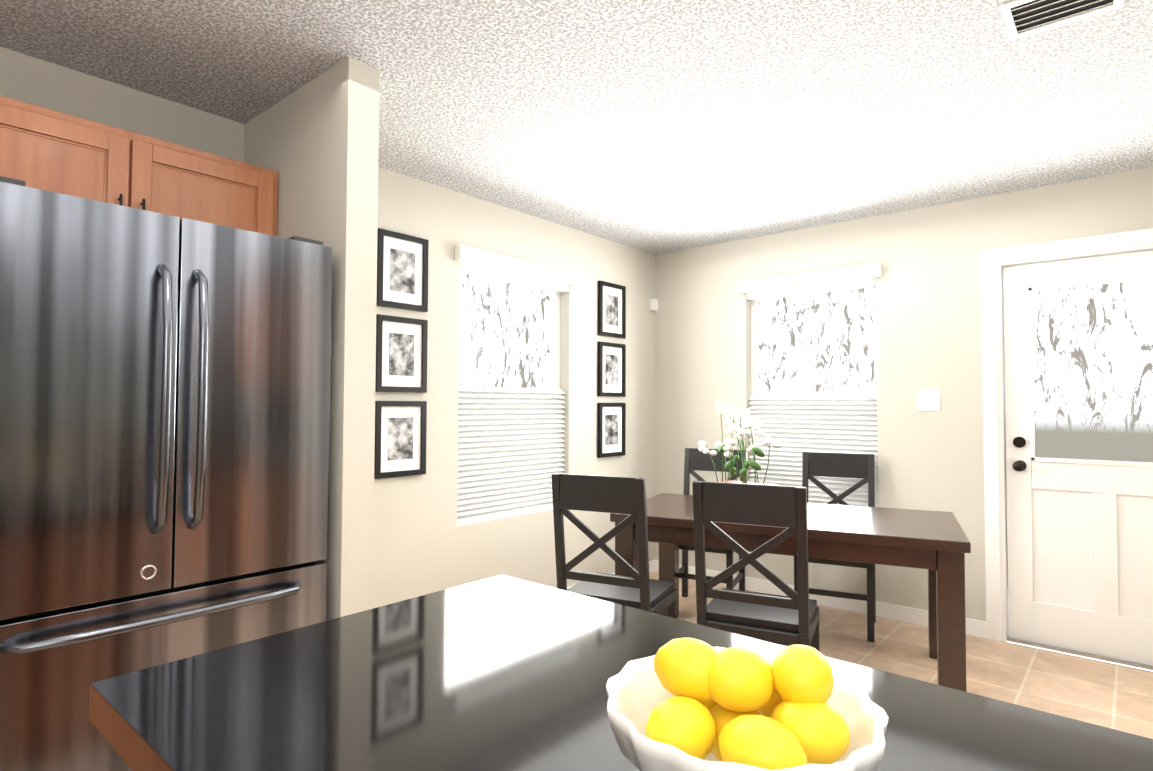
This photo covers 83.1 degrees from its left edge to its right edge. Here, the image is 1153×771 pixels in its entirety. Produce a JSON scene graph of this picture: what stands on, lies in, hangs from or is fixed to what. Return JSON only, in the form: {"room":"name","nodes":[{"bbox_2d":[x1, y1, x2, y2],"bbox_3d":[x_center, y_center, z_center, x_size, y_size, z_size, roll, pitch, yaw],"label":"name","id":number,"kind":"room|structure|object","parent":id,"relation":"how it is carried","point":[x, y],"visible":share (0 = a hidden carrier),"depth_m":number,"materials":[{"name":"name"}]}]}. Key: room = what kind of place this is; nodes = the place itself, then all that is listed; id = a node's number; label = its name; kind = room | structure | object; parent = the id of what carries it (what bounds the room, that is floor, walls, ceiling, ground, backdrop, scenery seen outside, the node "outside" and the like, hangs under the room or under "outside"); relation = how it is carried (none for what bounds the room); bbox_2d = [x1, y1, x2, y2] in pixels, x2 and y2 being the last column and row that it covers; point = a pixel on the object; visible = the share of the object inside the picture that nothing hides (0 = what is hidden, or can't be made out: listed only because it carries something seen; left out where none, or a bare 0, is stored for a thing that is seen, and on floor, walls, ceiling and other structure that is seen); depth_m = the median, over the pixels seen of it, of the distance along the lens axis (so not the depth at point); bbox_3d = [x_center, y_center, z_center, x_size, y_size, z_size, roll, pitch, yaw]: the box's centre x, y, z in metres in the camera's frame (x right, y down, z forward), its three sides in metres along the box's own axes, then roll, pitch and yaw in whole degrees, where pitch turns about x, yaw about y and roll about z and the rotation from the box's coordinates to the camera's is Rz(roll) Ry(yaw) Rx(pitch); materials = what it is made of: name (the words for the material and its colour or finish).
{"room":"kitchen","nodes":[
{"label":"kitchen","id":0,"kind":"room"},
{"bbox_2d":[244,56,379,620],"bbox_3d":[-1.067,0.122,2.516,0.840,2.490,0.120,-1,-2,41],"label":"wall","id":1,"kind":"structure","parent":0,"point":[314,143],"depth_m":2.26,"materials":[{"name":"beige paint"}]},
{"bbox_2d":[0,47,654,608],"bbox_3d":[-1.732,0.119,2.501,0.150,2.490,7.350,-1,-2,41],"label":"wall","id":2,"kind":"structure","parent":0,"point":[424,543],"depth_m":3.62,"materials":[{"name":"beige paint"}]},
{"bbox_2d":[0,96,277,235],"bbox_3d":[-1.612,-0.671,2.270,0.351,0.355,0.994,-1,-2,41],"label":"upper cabinet","id":3,"kind":"object","parent":2,"relation":"attached to","point":[42,148],"visible":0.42,"depth_m":2.14,"materials":[{"name":"brown wood"}]},
{"bbox_2d":[374,401,426,478],"bbox_3d":[-0.900,0.272,3.331,0.025,0.385,0.300,-1,-2,41],"label":"picture frame","id":4,"kind":"object","parent":2,"relation":"attached to","point":[400,426],"depth_m":3.32,"materials":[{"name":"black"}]},
{"bbox_2d":[375,314,427,392],"bbox_3d":[-0.898,-0.158,3.343,0.025,0.385,0.300,-1,-2,41],"label":"picture frame","id":5,"kind":"object","parent":2,"relation":"attached to","point":[401,361],"depth_m":3.34,"materials":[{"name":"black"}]},
{"bbox_2d":[377,228,428,311],"bbox_3d":[-0.896,-0.588,3.356,0.025,0.385,0.300,-1,-2,41],"label":"picture frame","id":6,"kind":"object","parent":2,"relation":"attached to","point":[402,259],"depth_m":3.35,"materials":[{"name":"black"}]},
{"bbox_2d":[455,245,578,525],"bbox_3d":[-0.382,0.014,4.015,0.180,1.560,1.010,-1,-2,41],"label":"window blinds","id":7,"kind":"object","parent":2,"relation":"attached to","point":[510,459],"visible":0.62,"depth_m":3.98,"materials":[{"name":"white"}]},
{"bbox_2d":[597,403,625,457],"bbox_3d":[0.253,0.317,4.673,0.025,0.385,0.300,-1,-2,41],"label":"picture frame","id":8,"kind":"object","parent":2,"relation":"attached to","point":[611,417],"depth_m":4.67,"materials":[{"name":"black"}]},
{"bbox_2d":[597,341,625,396],"bbox_3d":[0.255,-0.113,4.686,0.025,0.385,0.300,-1,-2,41],"label":"picture frame","id":9,"kind":"object","parent":2,"relation":"attached to","point":[611,382],"depth_m":4.68,"materials":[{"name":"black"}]},
{"bbox_2d":[567,559,655,588],"bbox_3d":[-0.362,1.368,3.940,0.013,0.090,3.020,-1,-2,41],"label":"baseboard","id":10,"kind":"structure","parent":2,"relation":"attached to","point":[652,564],"depth_m":5.04,"materials":[{"name":"white"}]},
{"bbox_2d":[598,281,625,338],"bbox_3d":[0.257,-0.543,4.698,0.025,0.385,0.300,-1,-2,41],"label":"picture frame","id":11,"kind":"object","parent":2,"relation":"attached to","point":[611,297],"depth_m":4.69,"materials":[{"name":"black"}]},
{"bbox_2d":[650,298,657,310],"bbox_3d":[0.610,-0.635,5.106,0.034,0.090,0.063,-1,-2,41],"label":"sensor","id":12,"kind":"object","parent":2,"relation":"attached to","point":[653,302],"depth_m":5.09,"materials":[{"name":"white plastic"}]},
{"bbox_2d":[0,0,1152,254],"bbox_3d":[2.433,-1.240,-0.175,10.000,0.100,8.950,-1,-2,41],"label":"ceiling","id":13,"kind":"structure","parent":0,"point":[604,118],"depth_m":2.46,"materials":[{"name":"white paint"}]},
{"bbox_2d":[1000,0,1123,39],"bbox_3d":[1.440,-1.125,1.930,0.280,0.011,0.225,-1,-2,41],"label":"ceiling vent","id":14,"kind":"object","parent":13,"relation":"in","point":[1022,18],"visible":1,"depth_m":1.94,"materials":[{"name":"white metal"}]},
{"bbox_2d":[649,572,1152,738],"bbox_3d":[2.423,1.349,-0.252,10.000,0.100,8.950,-1,-2,41],"label":"floor","id":15,"kind":"structure","parent":0,"point":[1108,695],"depth_m":3.21,"materials":[{"name":"tile"}]},
{"bbox_2d":[0,176,331,770],"bbox_3d":[-1.393,0.433,2.041,0.872,1.840,0.910,-1,-2,41],"label":"refrigerator","id":16,"kind":"object","parent":15,"relation":"on","point":[164,419],"visible":0.92,"depth_m":1.74,"materials":[{"name":"grey metal"}]},
{"bbox_2d":[551,473,677,618],"bbox_3d":[0.180,0.883,2.905,0.420,1.002,0.471,-1,-2,26],"label":"chair","id":17,"kind":"object","parent":15,"relation":"on","point":[641,590],"visible":0.65,"depth_m":2.75,"materials":[{"name":"black wood"}]},
{"bbox_2d":[89,575,1152,770],"bbox_3d":[0.130,0.866,0.712,1.470,0.905,0.780,-1,-2,41],"label":"kitchen island","id":18,"kind":"object","parent":15,"relation":"on","point":[501,673],"visible":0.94,"depth_m":0.86,"materials":[{"name":"black stone"}]},
{"bbox_2d":[606,638,888,770],"bbox_3d":[0.168,0.340,0.670,0.282,0.143,0.274,-1,-2,41],"label":"fruit bowl","id":19,"kind":"object","parent":18,"relation":"on","point":[685,704],"visible":1,"depth_m":0.64,"materials":[{"name":"yellow food"}]},
{"bbox_2d":[679,448,746,596],"bbox_3d":[0.848,0.925,4.215,0.420,1.002,0.471,-1,-2,26],"label":"chair","id":20,"kind":"object","parent":15,"relation":"on","point":[696,459],"visible":0.25,"depth_m":4.40,"materials":[{"name":"black wood"}]},
{"bbox_2d":[692,481,819,651],"bbox_3d":[0.739,0.878,2.636,0.420,1.002,0.471,-1,-2,26],"label":"chair","id":21,"kind":"object","parent":15,"relation":"on","point":[792,617],"visible":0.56,"depth_m":2.48,"materials":[{"name":"black wood"}]},
{"bbox_2d":[610,493,970,691],"bbox_3d":[1.075,1.032,3.380,1.600,0.740,0.850,-1,-2,26],"label":"dining table","id":22,"kind":"object","parent":15,"relation":"on","point":[937,544],"visible":0.69,"depth_m":2.99,"materials":[{"name":"brown wood"}]},
{"bbox_2d":[698,402,781,484],"bbox_3d":[0.893,0.375,3.483,0.450,0.576,0.230,-1,-2,41],"label":"potted plant","id":23,"kind":"object","parent":22,"relation":"on","point":[739,424],"visible":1,"depth_m":3.48,"materials":[{"name":"green"}]},
{"bbox_2d":[794,452,875,642],"bbox_3d":[1.546,0.918,3.879,0.420,1.002,0.471,-1,-2,26],"label":"chair","id":24,"kind":"object","parent":15,"relation":"on","point":[847,465],"visible":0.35,"depth_m":4.01,"materials":[{"name":"black wood"}]},
{"bbox_2d":[655,167,1152,621],"bbox_3d":[2.024,0.179,4.020,3.570,2.490,0.150,-1,-2,41],"label":"wall","id":25,"kind":"structure","parent":0,"point":[928,313],"depth_m":3.96,"materials":[{"name":"beige paint"}]},
{"bbox_2d":[738,263,881,506],"bbox_3d":[1.563,0.033,4.368,0.950,1.560,0.180,-1,-2,41],"label":"window blinds","id":26,"kind":"object","parent":25,"relation":"attached to","point":[798,424],"visible":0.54,"depth_m":4.35,"materials":[{"name":"white"}]},
{"bbox_2d":[656,560,985,637],"bbox_3d":[1.465,1.387,4.352,2.188,0.090,0.013,-1,-2,41],"label":"baseboard","id":27,"kind":"structure","parent":25,"relation":"attached to","point":[976,628],"depth_m":4.07,"materials":[{"name":"white"}]},
{"bbox_2d":[917,390,939,410],"bbox_3d":[2.090,0.090,3.860,0.120,0.120,0.010,-1,-2,41],"label":"light switch","id":28,"kind":"object","parent":25,"relation":"attached to","point":[929,400],"depth_m":3.86,"materials":[{"name":"white plastic"}]},
{"bbox_2d":[981,228,1152,669],"bbox_3d":[2.743,0.317,3.387,1.044,2.182,0.166,-1,-2,41],"label":"door frame","id":29,"kind":"structure","parent":25,"relation":"attached to","point":[994,262],"depth_m":3.62,"materials":[{"name":"white wood"}]},
{"bbox_2d":[1003,250,1152,665],"bbox_3d":[2.718,0.359,3.357,0.850,2.076,0.126,-1,-2,41],"label":"back door","id":30,"kind":"structure","parent":25,"relation":"in","point":[1080,551],"depth_m":3.46,"materials":[{"name":"white wood"}]},
{"label":"outside","id":31,"kind":"structure","parent":0,"visible":0},
{"bbox_2d":[458,273,551,397],"bbox_3d":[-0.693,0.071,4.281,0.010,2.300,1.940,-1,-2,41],"label":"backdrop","id":32,"kind":"structure","parent":31,"point":[505,331],"depth_m":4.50,"materials":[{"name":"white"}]},
{"bbox_2d":[759,280,1152,462],"bbox_3d":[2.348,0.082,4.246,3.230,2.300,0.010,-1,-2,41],"label":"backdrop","id":33,"kind":"structure","parent":31,"point":[1093,368],"depth_m":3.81,"materials":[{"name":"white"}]}
]}

